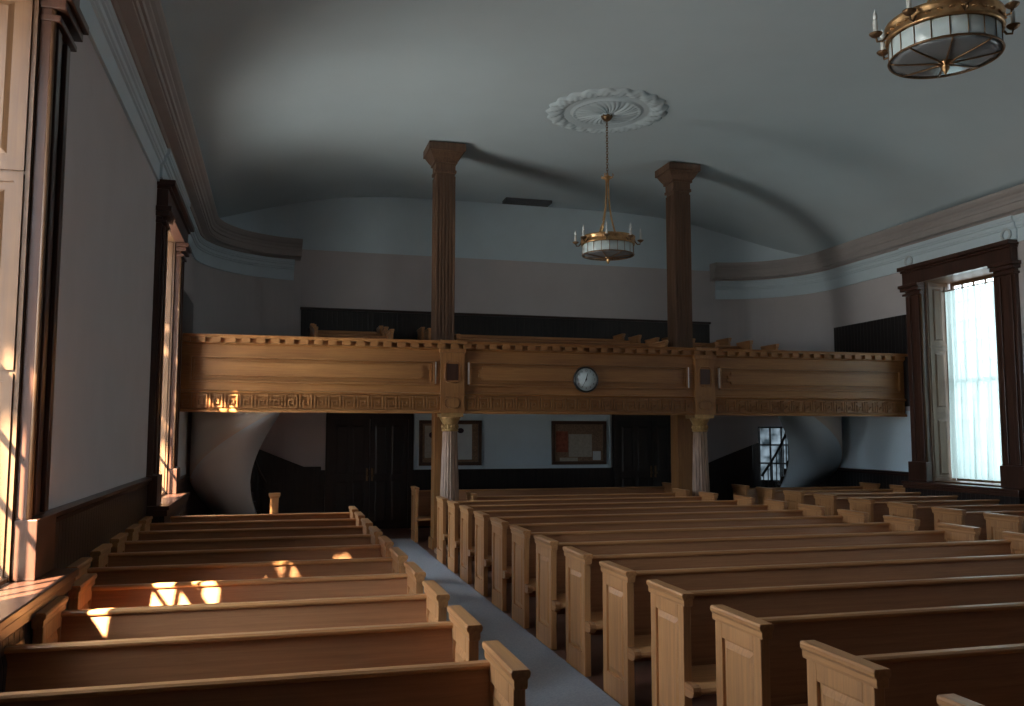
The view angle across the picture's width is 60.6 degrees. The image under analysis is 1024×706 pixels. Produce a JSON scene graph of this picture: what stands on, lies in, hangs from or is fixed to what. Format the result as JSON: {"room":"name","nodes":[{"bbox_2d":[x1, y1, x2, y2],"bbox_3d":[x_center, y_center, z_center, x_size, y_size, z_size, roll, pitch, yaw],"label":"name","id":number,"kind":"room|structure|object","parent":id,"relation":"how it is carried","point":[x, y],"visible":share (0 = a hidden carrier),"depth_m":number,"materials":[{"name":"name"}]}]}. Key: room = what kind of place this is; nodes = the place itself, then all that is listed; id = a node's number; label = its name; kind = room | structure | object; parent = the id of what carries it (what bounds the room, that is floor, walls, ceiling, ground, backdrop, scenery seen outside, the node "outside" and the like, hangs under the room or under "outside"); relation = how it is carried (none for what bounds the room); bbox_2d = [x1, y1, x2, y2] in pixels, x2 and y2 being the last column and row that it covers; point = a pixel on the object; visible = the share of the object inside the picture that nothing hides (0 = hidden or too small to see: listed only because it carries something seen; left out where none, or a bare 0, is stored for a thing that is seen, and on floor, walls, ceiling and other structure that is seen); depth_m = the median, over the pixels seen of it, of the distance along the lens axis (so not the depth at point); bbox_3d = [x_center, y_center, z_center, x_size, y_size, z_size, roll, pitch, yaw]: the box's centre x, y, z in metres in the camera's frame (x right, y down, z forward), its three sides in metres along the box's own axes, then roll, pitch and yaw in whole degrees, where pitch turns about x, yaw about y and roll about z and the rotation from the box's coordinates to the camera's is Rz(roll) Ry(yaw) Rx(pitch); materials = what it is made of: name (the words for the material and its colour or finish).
{"room":"house of worship","nodes":[
{"label":"house of worship","id":0,"kind":"room"},
{"bbox_2d":[0,20,192,587],"bbox_3d":[-2.930,-1.014,4.252,0.600,6.600,22.120,1,-5,-15],"label":"wall","id":1,"kind":"structure","parent":0,"point":[102,383],"depth_m":7.41,"materials":[{"name":"beige paint"}]},
{"bbox_2d":[0,0,88,692],"bbox_3d":[-2.822,-0.177,4.351,0.840,4.950,2.640,1,-5,-15],"label":"window","id":2,"kind":"structure","parent":1,"relation":"in","point":[27,542],"depth_m":5.23,"materials":[{"name":"brown wood"}]},
{"bbox_2d":[0,0,39,582],"bbox_3d":[-3.112,-0.467,5.136,0.470,3.570,0.049,1,-5,-15],"label":"shutter","id":3,"kind":"object","parent":2,"relation":"attached to","point":[19,19],"depth_m":5.20,"materials":[{"name":"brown wood"}]},
{"bbox_2d":[45,477,151,521],"bbox_3d":[-3.607,1.279,7.890,0.080,0.090,4.810,1,-5,-15],"label":"trim","id":4,"kind":"structure","parent":1,"relation":"attached to","point":[64,511],"depth_m":7.12,"materials":[{"name":"brown wood"}]},
{"bbox_2d":[54,485,146,567],"bbox_3d":[-3.631,1.955,7.822,0.030,1.330,4.810,1,-5,-15],"label":"trim","id":5,"kind":"structure","parent":1,"relation":"attached to","point":[77,535],"depth_m":7.28,"materials":[{"name":"brown wood"}]},
{"bbox_2d":[146,179,194,522],"bbox_3d":[-4.755,0.474,11.537,0.840,4.950,2.640,1,-5,-15],"label":"window","id":6,"kind":"structure","parent":1,"relation":"in","point":[174,223],"depth_m":11.73,"materials":[{"name":"brown wood"}]},
{"bbox_2d":[159,241,174,492],"bbox_3d":[-5.045,0.184,12.322,0.470,3.570,0.049,1,-5,-15],"label":"shutter","id":7,"kind":"object","parent":6,"relation":"attached to","point":[169,333],"depth_m":12.36,"materials":[{"name":"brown wood"}]},
{"bbox_2d":[160,148,190,209],"bbox_3d":[-4.530,-2.184,11.838,0.120,0.360,2.600,1,-5,-15],"label":"trim","id":8,"kind":"structure","parent":1,"relation":"attached to","point":[169,170],"depth_m":11.10,"materials":[{"name":"white paint"}]},
{"bbox_2d":[176,412,187,476],"bbox_3d":[-5.221,1.398,13.802,0.012,1.120,2.100,1,-5,-15],"label":"trim","id":9,"kind":"structure","parent":1,"relation":"attached to","point":[183,417],"depth_m":14.14,"materials":[{"name":"white paint"}]},
{"bbox_2d":[80,0,294,279],"bbox_3d":[-2.092,-2.702,5.805,1.736,0.405,23.780,1,-5,-15],"label":"trim","id":10,"kind":"structure","parent":1,"relation":"attached to","point":[106,36],"depth_m":8.93,"materials":[{"name":"white paint"}]},
{"bbox_2d":[182,290,193,332],"bbox_3d":[-5.215,-0.084,13.964,0.035,1.700,2.150,1,-5,-15],"label":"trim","id":11,"kind":"structure","parent":1,"relation":"attached to","point":[188,306],"depth_m":14.14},
{"bbox_2d":[220,197,803,270],"bbox_3d":[0.344,-2.756,17.957,13.300,1.440,2.310,1,-5,-15],"label":"wall","id":12,"kind":"structure","parent":0,"point":[381,225],"depth_m":18.58,"materials":[{"name":"white paint"}]},
{"bbox_2d":[111,0,302,260],"bbox_3d":[-2.027,-3.101,5.866,1.874,0.390,23.794,1,-5,-15],"label":"trim","id":13,"kind":"structure","parent":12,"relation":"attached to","point":[143,24],"depth_m":10.02,"materials":[{"name":"beige paint"}]},
{"bbox_2d":[710,183,1023,280],"bbox_3d":[8.431,-2.835,8.654,1.874,0.390,23.794,1,-5,-15],"label":"trim","id":14,"kind":"structure","parent":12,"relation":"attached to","point":[1010,201],"depth_m":16.45,"materials":[{"name":"beige paint"}]},
{"bbox_2d":[186,249,840,473],"bbox_3d":[0.340,0.729,17.640,13.300,5.560,2.310,1,-5,-15],"label":"wall","id":15,"kind":"structure","parent":0,"point":[224,302],"depth_m":18.48,"materials":[{"name":"beige paint"}]},
{"bbox_2d":[251,449,320,474],"bbox_3d":[-4.743,1.823,16.655,2.334,0.990,0.388,5,-7,-42],"label":"trim","id":16,"kind":"structure","parent":15,"relation":"attached to","point":[269,464],"depth_m":16.97,"materials":[{"name":"brown wood"}]},
{"bbox_2d":[324,413,413,528],"bbox_3d":[-2.834,2.345,17.451,1.730,2.300,0.128,1,-5,-15],"label":"door","id":17,"kind":"structure","parent":15,"relation":"in","point":[384,498],"depth_m":17.47,"materials":[{"name":"black wood"}]},
{"bbox_2d":[300,307,710,342],"bbox_3d":[0.120,-0.035,18.518,8.930,1.440,0.040,1,-5,-15],"label":"trim","id":18,"kind":"structure","parent":15,"relation":"attached to","point":[405,325],"depth_m":18.41,"materials":[{"name":"brown wood"}]},
{"bbox_2d":[416,413,607,466],"bbox_3d":[0.055,1.791,18.337,4.160,1.130,0.035,1,-5,-15],"label":"wall panel","id":19,"kind":"object","parent":15,"relation":"attached to","point":[507,439],"visible":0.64,"depth_m":18.32,"materials":[{"name":"white paint"}]},
{"bbox_2d":[419,420,481,465],"bbox_3d":[-1.256,1.838,17.931,1.300,0.920,0.060,1,-5,-15],"label":"notice board","id":20,"kind":"object","parent":19,"relation":"attached to","point":[476,459],"visible":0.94,"depth_m":18.01,"materials":[{"name":"brown wood"}]},
{"bbox_2d":[425,426,431,457],"bbox_3d":[-1.626,1.805,17.845,0.300,0.650,0.006,1,-5,-15],"label":"paper notice","id":21,"kind":"object","parent":20,"relation":"attached to","point":[428,429],"visible":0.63,"depth_m":17.82,"materials":[{"name":"white paper"}]},
{"bbox_2d":[457,424,471,459],"bbox_3d":[-1.032,1.825,18.003,0.430,0.720,0.006,1,-5,-15],"label":"paper notice","id":22,"kind":"object","parent":20,"relation":"attached to","point":[464,433],"visible":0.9,"depth_m":18.02,"materials":[{"name":"white paper"}]},
{"bbox_2d":[551,421,606,464],"bbox_3d":[1.429,1.907,18.647,1.220,0.920,0.060,1,-5,-15],"label":"notice board","id":23,"kind":"object","parent":19,"relation":"attached to","point":[597,429],"visible":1,"depth_m":18.68,"materials":[{"name":"brown wood"}]},
{"bbox_2d":[556,431,567,451],"bbox_3d":[1.059,1.878,18.562,0.260,0.440,0.003,1,-5,-15],"label":"paper notice","id":24,"kind":"object","parent":23,"relation":"attached to","point":[561,436],"visible":1,"depth_m":18.56,"materials":[{"name":"red paper"}]},
{"bbox_2d":[569,434,591,456],"bbox_3d":[1.455,1.968,18.661,0.520,0.480,0.003,1,-5,-15],"label":"paper notice","id":25,"kind":"object","parent":23,"relation":"attached to","point":[580,445],"visible":1,"depth_m":18.66,"materials":[{"name":"beige paper"}]},
{"bbox_2d":[413,413,610,469],"bbox_3d":[0.059,1.817,18.318,4.240,1.185,0.070,1,-5,-15],"label":"trim","id":26,"kind":"structure","parent":15,"relation":"attached to","point":[609,433],"depth_m":18.78,"materials":[{"name":"white paint"}]},
{"bbox_2d":[415,465,608,469],"bbox_3d":[0.059,2.382,18.267,4.200,0.050,0.070,1,-5,-15],"label":"trim","id":27,"kind":"structure","parent":15,"relation":"attached to","point":[583,466],"depth_m":18.26,"materials":[{"name":"white paint"}]},
{"bbox_2d":[186,467,840,528],"bbox_3d":[0.375,2.902,17.301,12.700,1.170,2.000,1,-5,-15],"label":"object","id":28,"kind":"structure","parent":15,"relation":"attached to","point":[299,493],"depth_m":18.08,"materials":[{"name":"brown wood"}]},
{"bbox_2d":[612,415,670,486],"bbox_3d":[3.068,2.495,19.025,1.850,2.300,0.128,1,-5,-15],"label":"door","id":29,"kind":"structure","parent":15,"relation":"in","point":[641,444],"depth_m":18.99,"materials":[{"name":"black wood"}]},
{"bbox_2d":[709,443,758,469],"bbox_3d":[5.181,2.076,19.302,2.334,0.990,0.388,-1,-5,12],"label":"trim","id":30,"kind":"structure","parent":15,"relation":"attached to","point":[747,458],"depth_m":19.45,"materials":[{"name":"brown wood"}]},
{"bbox_2d":[758,427,787,481],"bbox_3d":[5.770,2.208,19.148,0.756,1.200,0.060,-3,-6,30],"label":"window","id":31,"kind":"structure","parent":15,"relation":"in","point":[769,438],"depth_m":19.20,"materials":[{"name":"clear glass"}]},
{"bbox_2d":[380,528,716,705],"bbox_3d":[3.182,2.639,6.801,13.900,0.200,24.500,1,-5,-15],"label":"floor","id":32,"kind":"structure","parent":0,"point":[643,669],"depth_m":7.98,"materials":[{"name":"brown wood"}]},
{"bbox_2d":[190,412,280,514],"bbox_3d":[-4.758,2.027,15.191,1.526,2.480,2.766,1,-5,-15],"label":"curved staircase","id":33,"kind":"structure","parent":32,"relation":"on","point":[225,446],"depth_m":14.82,"materials":[{"name":"white paint"}]},
{"bbox_2d":[66,547,407,609],"bbox_3d":[-2.059,2.051,6.742,2.459,0.948,0.620,1,-5,-15],"label":"pew","id":34,"kind":"object","parent":32,"relation":"on","point":[395,563],"visible":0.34,"depth_m":6.96,"materials":[{"name":"brown wood"}]},
{"bbox_2d":[30,580,449,643],"bbox_3d":[-1.521,1.903,5.107,2.269,0.948,0.620,1,-5,-15],"label":"pew","id":35,"kind":"object","parent":32,"relation":"on","point":[52,623],"visible":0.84,"depth_m":5.30,"materials":[{"name":"brown wood"}]},
{"bbox_2d":[90,535,393,567],"bbox_3d":[-2.283,2.126,7.572,2.459,0.948,0.620,1,-5,-15],"label":"pew","id":36,"kind":"object","parent":32,"relation":"on","point":[101,555],"visible":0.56,"depth_m":7.78,"materials":[{"name":"brown wood"}]},
{"bbox_2d":[4,605,482,691],"bbox_3d":[-1.390,1.825,4.252,2.459,0.948,0.620,1,-5,-15],"label":"pew","id":37,"kind":"object","parent":32,"relation":"on","point":[42,666],"visible":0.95,"depth_m":4.49,"materials":[{"name":"brown wood"}]},
{"bbox_2d":[109,526,381,552],"bbox_3d":[-2.506,2.201,8.402,2.459,0.948,0.620,1,-5,-15],"label":"pew","id":38,"kind":"object","parent":32,"relation":"on","point":[119,542],"visible":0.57,"depth_m":8.61,"materials":[{"name":"brown wood"}]},
{"bbox_2d":[68,561,425,609],"bbox_3d":[-1.745,1.978,5.936,2.269,0.948,0.620,1,-5,-15],"label":"pew","id":39,"kind":"object","parent":32,"relation":"on","point":[84,594],"visible":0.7,"depth_m":6.13,"materials":[{"name":"brown wood"}]},
{"bbox_2d":[125,518,372,540],"bbox_3d":[-2.729,2.276,9.231,2.459,0.948,0.620,1,-5,-15],"label":"pew","id":40,"kind":"object","parent":32,"relation":"on","point":[135,534],"visible":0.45,"depth_m":9.44,"materials":[{"name":"brown wood"}]},
{"bbox_2d":[138,512,364,530],"bbox_3d":[-2.952,2.351,10.061,2.459,0.948,0.620,1,-5,-15],"label":"pew","id":41,"kind":"object","parent":32,"relation":"on","point":[146,523],"visible":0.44,"depth_m":10.27,"materials":[{"name":"brown wood"}]},
{"bbox_2d":[170,506,358,522],"bbox_3d":[-3.175,2.427,10.891,2.459,0.948,0.620,1,-5,-15],"label":"pew","id":42,"kind":"object","parent":32,"relation":"on","point":[329,515],"visible":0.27,"depth_m":11.14,"materials":[{"name":"brown wood"}]},
{"bbox_2d":[0,640,530,705],"bbox_3d":[-1.167,1.750,3.423,2.459,0.948,0.620,1,-5,-15],"label":"pew","id":43,"kind":"object","parent":32,"relation":"on","point":[501,679],"visible":1,"depth_m":3.76,"materials":[{"name":"brown wood"}]},
{"bbox_2d":[269,493,279,513],"bbox_3d":[-3.771,2.697,13.887,0.180,0.950,0.150,1,-5,-15],"label":"newel post","id":44,"kind":"object","parent":32,"relation":"on","point":[274,497],"visible":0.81,"depth_m":13.86,"materials":[{"name":"brown wood"}]},
{"bbox_2d":[423,141,465,549],"bbox_3d":[-1.177,-0.156,14.874,0.630,6.818,0.630,1,-5,-15],"label":"square pillar","id":45,"kind":"structure","parent":32,"relation":"on","point":[443,157],"depth_m":14.85,"materials":[{"name":"brown wood"}]},
{"bbox_2d":[434,413,462,555],"bbox_3d":[-0.996,2.069,13.983,0.400,2.225,0.400,1,-5,-15],"label":"fluted column","id":46,"kind":"structure","parent":32,"relation":"on","point":[449,486],"depth_m":13.92,"materials":[{"name":"paint"}]},
{"bbox_2d":[390,538,621,705],"bbox_3d":[-0.293,2.590,7.483,1.345,0.012,17.000,1,-5,-15],"label":"carpet","id":47,"kind":"object","parent":32,"relation":"on","point":[552,681],"visible":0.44,"depth_m":7.81,"materials":[{"name":"grey carpet"}]},
{"bbox_2d":[410,482,671,541],"bbox_3d":[0.665,2.913,16.186,5.019,0.948,0.620,1,-5,-15],"label":"pew","id":48,"kind":"object","parent":32,"relation":"on","point":[420,499],"visible":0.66,"depth_m":16.23,"materials":[{"name":"brown wood"}]},
{"bbox_2d":[436,491,717,563],"bbox_3d":[1.079,2.677,13.585,4.469,0.948,0.620,1,-5,-15],"label":"pew","id":49,"kind":"object","parent":32,"relation":"on","point":[442,507],"visible":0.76,"depth_m":13.60,"materials":[{"name":"brown wood"}]},
{"bbox_2d":[465,488,689,500],"bbox_3d":[1.135,2.760,14.504,3.764,0.948,0.620,1,-5,-15],"label":"pew","id":50,"kind":"object","parent":32,"relation":"on","point":[677,492],"visible":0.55,"depth_m":14.77,"materials":[{"name":"brown wood"}]},
{"bbox_2d":[447,495,755,572],"bbox_3d":[1.379,2.602,12.762,4.619,0.948,0.620,1,-5,-15],"label":"pew","id":51,"kind":"object","parent":32,"relation":"on","point":[454,513],"visible":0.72,"depth_m":12.77,"materials":[{"name":"brown wood"}]},
{"bbox_2d":[459,499,787,583],"bbox_3d":[1.605,2.526,11.918,4.619,0.948,0.620,1,-5,-15],"label":"pew","id":52,"kind":"object","parent":32,"relation":"on","point":[467,528],"visible":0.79,"depth_m":11.92,"materials":[{"name":"brown wood"}]},
{"bbox_2d":[473,504,825,595],"bbox_3d":[1.832,2.449,11.075,4.619,0.948,0.620,1,-5,-15],"label":"pew","id":53,"kind":"object","parent":32,"relation":"on","point":[483,526],"visible":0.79,"depth_m":11.08,"materials":[{"name":"brown wood"}]},
{"bbox_2d":[655,162,700,495],"bbox_3d":[3.073,-0.048,16.007,0.630,6.818,0.630,1,-5,-15],"label":"square pillar","id":54,"kind":"structure","parent":32,"relation":"on","point":[676,177],"depth_m":15.98,"materials":[{"name":"brown wood"}]},
{"bbox_2d":[490,509,868,610],"bbox_3d":[2.059,2.373,10.232,4.619,0.948,0.620,1,-5,-15],"label":"pew","id":55,"kind":"object","parent":32,"relation":"on","point":[501,531],"visible":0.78,"depth_m":10.24,"materials":[{"name":"brown wood"}]},
{"bbox_2d":[685,415,713,495],"bbox_3d":[3.254,2.178,15.116,0.400,2.225,0.400,1,-5,-15],"label":"fluted column","id":56,"kind":"structure","parent":32,"relation":"on","point":[700,466],"depth_m":15.06,"materials":[{"name":"paint"}]},
{"bbox_2d":[510,515,919,628],"bbox_3d":[2.286,2.297,9.389,4.619,0.948,0.620,1,-5,-15],"label":"pew","id":57,"kind":"object","parent":32,"relation":"on","point":[523,541],"visible":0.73,"depth_m":9.39,"materials":[{"name":"brown wood"}]},
{"bbox_2d":[533,523,980,649],"bbox_3d":[2.512,2.220,8.546,4.619,0.948,0.620,1,-5,-15],"label":"pew","id":58,"kind":"object","parent":32,"relation":"on","point":[550,558],"visible":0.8,"depth_m":8.55,"materials":[{"name":"brown wood"}]},
{"bbox_2d":[563,531,1023,676],"bbox_3d":[2.739,2.144,7.702,4.619,0.948,0.620,1,-5,-15],"label":"pew","id":59,"kind":"object","parent":32,"relation":"on","point":[584,575],"visible":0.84,"depth_m":7.67,"materials":[{"name":"brown wood"}]},
{"bbox_2d":[761,416,842,487],"bbox_3d":[5.913,2.298,18.036,1.526,2.480,2.766,1,-5,-15],"label":"curved staircase","id":60,"kind":"structure","parent":32,"relation":"on","point":[815,452],"depth_m":17.66,"materials":[{"name":"white paint"}]},
{"bbox_2d":[731,482,879,504],"bbox_3d":[5.612,2.957,16.602,2.884,0.948,0.620,1,-5,-15],"label":"pew","id":61,"kind":"object","parent":32,"relation":"on","point":[744,490],"visible":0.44,"depth_m":16.80,"materials":[{"name":"brown wood"}]},
{"bbox_2d":[599,554,1023,705],"bbox_3d":[2.966,2.067,6.859,4.619,0.948,0.620,1,-5,-15],"label":"pew","id":62,"kind":"object","parent":32,"relation":"on","point":[626,594],"visible":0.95,"depth_m":6.72,"materials":[{"name":"brown wood"}]},
{"bbox_2d":[756,485,904,504],"bbox_3d":[5.839,2.880,15.758,2.884,0.948,0.620,1,-5,-15],"label":"pew","id":63,"kind":"object","parent":32,"relation":"on","point":[762,492],"visible":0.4,"depth_m":15.94,"materials":[{"name":"brown wood"}]},
{"bbox_2d":[646,574,1023,705],"bbox_3d":[3.193,1.991,6.016,4.619,0.948,0.620,1,-5,-15],"label":"pew","id":64,"kind":"object","parent":32,"relation":"on","point":[683,638],"visible":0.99,"depth_m":5.84,"materials":[{"name":"brown wood"}]},
{"bbox_2d":[783,490,920,509],"bbox_3d":[6.066,2.804,14.915,2.884,0.948,0.620,1,-5,-15],"label":"pew","id":65,"kind":"object","parent":32,"relation":"on","point":[793,498],"visible":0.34,"depth_m":14.91,"materials":[{"name":"brown wood"}]},
{"bbox_2d":[710,602,1023,705],"bbox_3d":[3.420,1.915,5.173,4.619,0.948,0.620,1,-5,-15],"label":"pew","id":66,"kind":"object","parent":32,"relation":"on","point":[760,661],"visible":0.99,"depth_m":4.98,"materials":[{"name":"brown wood"}]},
{"bbox_2d":[813,493,957,515],"bbox_3d":[6.293,2.727,14.072,2.884,0.948,0.620,1,-5,-15],"label":"pew","id":67,"kind":"object","parent":32,"relation":"on","point":[832,503],"visible":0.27,"depth_m":14.07,"materials":[{"name":"brown wood"}]},
{"bbox_2d":[800,640,1023,705],"bbox_3d":[3.646,1.838,4.330,4.619,0.948,0.620,1,-5,-15],"label":"pew","id":68,"kind":"object","parent":32,"relation":"on","point":[993,675],"visible":1,"depth_m":4.11,"materials":[{"name":"brown wood"}]},
{"bbox_2d":[848,497,999,522],"bbox_3d":[6.520,2.651,13.229,2.884,0.948,0.620,1,-5,-15],"label":"pew","id":69,"kind":"object","parent":32,"relation":"on","point":[876,510],"visible":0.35,"depth_m":13.24,"materials":[{"name":"brown wood"}]},
{"bbox_2d":[886,502,1023,530],"bbox_3d":[6.746,2.575,12.386,2.884,0.948,0.620,1,-5,-15],"label":"pew","id":70,"kind":"object","parent":32,"relation":"on","point":[924,513],"visible":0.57,"depth_m":12.39,"materials":[{"name":"brown wood"}]},
{"bbox_2d":[936,693,984,705],"bbox_3d":[3.873,1.762,3.486,4.619,0.948,0.620,1,-5,-15],"label":"pew","id":71,"kind":"object","parent":32,"relation":"on","point":[953,699],"visible":1,"depth_m":3.18,"materials":[{"name":"brown wood"}]},
{"bbox_2d":[931,507,1023,540],"bbox_3d":[6.973,2.498,11.542,2.884,0.948,0.620,1,-5,-15],"label":"pew","id":72,"kind":"object","parent":32,"relation":"on","point":[941,514],"visible":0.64,"depth_m":11.51,"materials":[{"name":"brown wood"}]},
{"bbox_2d":[983,512,1023,539],"bbox_3d":[7.200,2.422,10.699,2.884,0.948,0.620,1,-5,-15],"label":"pew","id":73,"kind":"object","parent":32,"relation":"on","point":[996,523],"visible":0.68,"depth_m":10.44,"materials":[{"name":"brown wood"}]},
{"bbox_2d":[161,0,1023,254],"bbox_3d":[3.196,-3.774,7.362,12.872,1.427,24.452,1,-5,-15],"label":"ceiling","id":74,"kind":"structure","parent":0,"point":[804,140],"depth_m":13.03,"materials":[{"name":"paint"}]},
{"bbox_2d":[502,197,551,206],"bbox_3d":[0.321,-3.184,18.514,1.000,0.060,0.320,1,-5,-15],"label":"ceiling vent","id":75,"kind":"object","parent":74,"relation":"in","point":[508,200],"visible":1,"depth_m":18.46,"materials":[{"name":"metal"}]},
{"bbox_2d":[546,88,668,133],"bbox_3d":[1.488,-3.751,13.765,1.951,0.095,1.933,0,-5,-3],"label":"ceiling medallion","id":76,"kind":"object","parent":74,"relation":"attached to","point":[625,105],"visible":0.98,"depth_m":13.57,"materials":[{"name":"paint"}]},
{"bbox_2d":[573,114,643,263],"bbox_3d":[1.486,-2.551,13.656,1.024,2.365,1.024,-3,-6,31],"label":"chandelier","id":77,"kind":"object","parent":76,"relation":"hanging from","point":[607,246],"visible":1,"depth_m":13.34,"materials":[{"name":"gold metal"}]},
{"bbox_2d":[869,0,1020,78],"bbox_3d":[3.326,-3.241,6.822,1.037,2.225,1.037,1,-5,-15],"label":"chandelier","id":78,"kind":"object","parent":74,"relation":"hanging from","point":[933,39],"visible":1,"depth_m":6.52,"materials":[{"name":"gold metal"}]},
{"bbox_2d":[835,240,1023,486],"bbox_3d":[9.917,-0.688,7.678,0.600,6.600,22.120,1,-5,-15],"label":"wall","id":79,"kind":"structure","parent":0,"point":[877,298],"depth_m":17.07,"materials":[{"name":"beige paint"}]},
{"bbox_2d":[715,213,1023,298],"bbox_3d":[8.498,-2.433,8.629,1.736,0.405,23.780,1,-5,-15],"label":"trim","id":80,"kind":"structure","parent":79,"relation":"attached to","point":[885,264],"depth_m":18.74,"materials":[{"name":"white paint"}]},
{"bbox_2d":[834,315,909,406],"bbox_3d":[7.019,0.228,17.226,0.035,1.700,2.150,1,-5,-15],"label":"trim","id":81,"kind":"structure","parent":79,"relation":"attached to","point":[886,335],"depth_m":16.96,"materials":[{"name":"brown wood"}]},
{"bbox_2d":[838,467,908,475],"bbox_3d":[7.002,2.301,17.007,0.080,0.090,2.100,1,-5,-15],"label":"trim","id":82,"kind":"structure","parent":79,"relation":"attached to","point":[841,469],"depth_m":16.94,"materials":[{"name":"brown wood"}]},
{"bbox_2d":[840,472,908,488],"bbox_3d":[7.025,2.889,16.960,0.030,1.150,2.100,1,-5,-15],"label":"trim","id":83,"kind":"structure","parent":79,"relation":"attached to","point":[846,478],"depth_m":17.06,"materials":[{"name":"brown wood"}]},
{"bbox_2d":[841,411,911,470],"bbox_3d":[7.035,1.710,17.070,0.012,1.120,2.100,1,-5,-15],"label":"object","id":84,"kind":"structure","parent":79,"relation":"attached to","point":[878,443],"depth_m":16.96,"materials":[{"name":"white paint"}]},
{"bbox_2d":[898,215,1017,266],"bbox_3d":[7.583,-1.876,15.068,0.120,0.360,2.600,1,-5,-15],"label":"trim","id":85,"kind":"structure","parent":79,"relation":"attached to","point":[989,232],"depth_m":14.89,"materials":[{"name":"white paint"}]},
{"bbox_2d":[897,239,1023,504],"bbox_3d":[7.802,0.794,14.885,0.840,4.950,2.640,1,-5,-15],"label":"window","id":86,"kind":"structure","parent":79,"relation":"in","point":[999,261],"depth_m":15.34,"materials":[{"name":"brown wood"}]},
{"bbox_2d":[925,282,955,481],"bbox_3d":[7.676,0.508,15.714,0.470,3.570,0.049,1,-5,-15],"label":"shutter","id":87,"kind":"object","parent":86,"relation":"attached to","point":[936,352],"depth_m":15.68,"materials":[{"name":"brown wood"}]},
{"bbox_2d":[942,281,1001,480],"bbox_3d":[8.005,0.479,14.968,0.112,3.352,1.580,1,-5,-15],"label":"sheer curtain","id":88,"kind":"object","parent":86,"relation":"hanging from","point":[975,429],"visible":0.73,"depth_m":15.11,"materials":[{"name":"fabric"}]},
{"bbox_3d":[0.627,1.026,16.536,12.700,0.130,3.930,1,-5,-15],"label":"floor","id":89,"kind":"structure","parent":0,"visible":0},
{"bbox_2d":[180,333,907,416],"bbox_3d":[1.157,0.441,14.567,12.620,1.160,0.315,1,-5,-15],"label":"gallery balcony","id":90,"kind":"object","parent":89,"relation":"attached to","point":[220,372],"visible":1,"depth_m":14.28,"materials":[{"name":"brown wood"}]},
{"bbox_2d":[573,366,597,392],"bbox_3d":[1.226,0.440,14.560,0.436,0.436,0.064,1,-5,-15],"label":"round clock","id":91,"kind":"object","parent":90,"relation":"attached to","point":[585,379],"visible":1,"depth_m":14.54,"materials":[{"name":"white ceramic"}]},
{"bbox_3d":[0.921,0.777,15.458,9.100,0.170,1.300,1,-5,-15],"label":"step","id":92,"kind":"structure","parent":89,"relation":"on","visible":0},
{"bbox_2d":[454,334,668,346],"bbox_3d":[0.880,0.217,15.469,3.904,0.948,0.620,1,-5,-15],"label":"pew","id":93,"kind":"object","parent":92,"relation":"on","point":[664,343],"visible":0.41,"depth_m":15.81,"materials":[{"name":"brown wood"}]},
{"bbox_2d":[701,342,778,349],"bbox_3d":[4.295,0.304,16.379,1.334,0.948,0.620,1,-5,-15],"label":"pew","id":94,"kind":"object","parent":92,"relation":"on","point":[713,344],"visible":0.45,"depth_m":16.39,"materials":[{"name":"brown wood"}]},
{"bbox_3d":[0.643,0.791,16.499,9.100,0.330,0.850,1,-5,-15],"label":"step","id":95,"kind":"structure","parent":89,"relation":"on","visible":0},
{"bbox_2d":[312,326,393,338],"bbox_3d":[-2.801,0.050,15.450,1.394,0.948,0.620,1,-5,-15],"label":"pew","id":96,"kind":"object","parent":95,"relation":"on","point":[389,332],"visible":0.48,"depth_m":15.65,"materials":[{"name":"brown wood"}]},
{"bbox_2d":[459,337,659,346],"bbox_3d":[0.676,0.139,16.377,4.334,0.948,0.620,1,-5,-15],"label":"pew","id":97,"kind":"object","parent":95,"relation":"on","point":[648,342],"visible":0.16,"depth_m":16.74,"materials":[{"name":"brown wood"}]},
{"bbox_2d":[693,338,752,348],"bbox_3d":[4.057,0.225,17.279,1.334,0.948,0.620,1,-5,-15],"label":"pew","id":98,"kind":"object","parent":95,"relation":"on","point":[745,344],"visible":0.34,"depth_m":17.51,"materials":[{"name":"brown wood"}]},
{"bbox_3d":[0.423,0.796,17.323,9.100,0.470,0.850,1,-5,-15],"label":"step","id":99,"kind":"structure","parent":89,"relation":"on","visible":0},
{"bbox_2d":[311,324,388,336],"bbox_3d":[-3.021,-0.015,16.280,1.394,0.948,0.620,1,-5,-15],"label":"pew","id":100,"kind":"object","parent":99,"relation":"on","point":[384,330],"visible":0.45,"depth_m":16.48,"materials":[{"name":"brown wood"}]},
{"bbox_2d":[424,328,641,342],"bbox_3d":[0.457,0.073,17.207,4.334,0.948,0.620,1,-5,-15],"label":"pew","id":101,"kind":"object","parent":99,"relation":"on","point":[427,333],"visible":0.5,"depth_m":17.55,"materials":[{"name":"brown wood"}]},
{"bbox_2d":[662,337,731,346],"bbox_3d":[3.837,0.160,18.109,1.334,0.948,0.620,1,-5,-15],"label":"pew","id":102,"kind":"object","parent":99,"relation":"on","point":[726,341],"visible":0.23,"depth_m":18.26,"materials":[{"name":"brown wood"}]},
{"bbox_3d":[0.221,0.804,18.079,9.100,0.590,0.710,1,-5,-15],"label":"step","id":103,"kind":"structure","parent":89,"relation":"on","visible":0},
{"bbox_2d":[309,323,382,336],"bbox_3d":[-3.240,-0.060,17.109,1.394,0.948,0.620,1,-5,-15],"label":"pew","id":104,"kind":"object","parent":103,"relation":"on","point":[379,328],"visible":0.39,"depth_m":17.28,"materials":[{"name":"brown wood"}]},
{"bbox_2d":[417,327,625,340],"bbox_3d":[0.237,0.028,18.036,4.334,0.948,0.620,1,-5,-15],"label":"pew","id":105,"kind":"object","parent":103,"relation":"on","point":[420,331],"visible":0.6,"depth_m":18.32,"materials":[{"name":"brown wood"}]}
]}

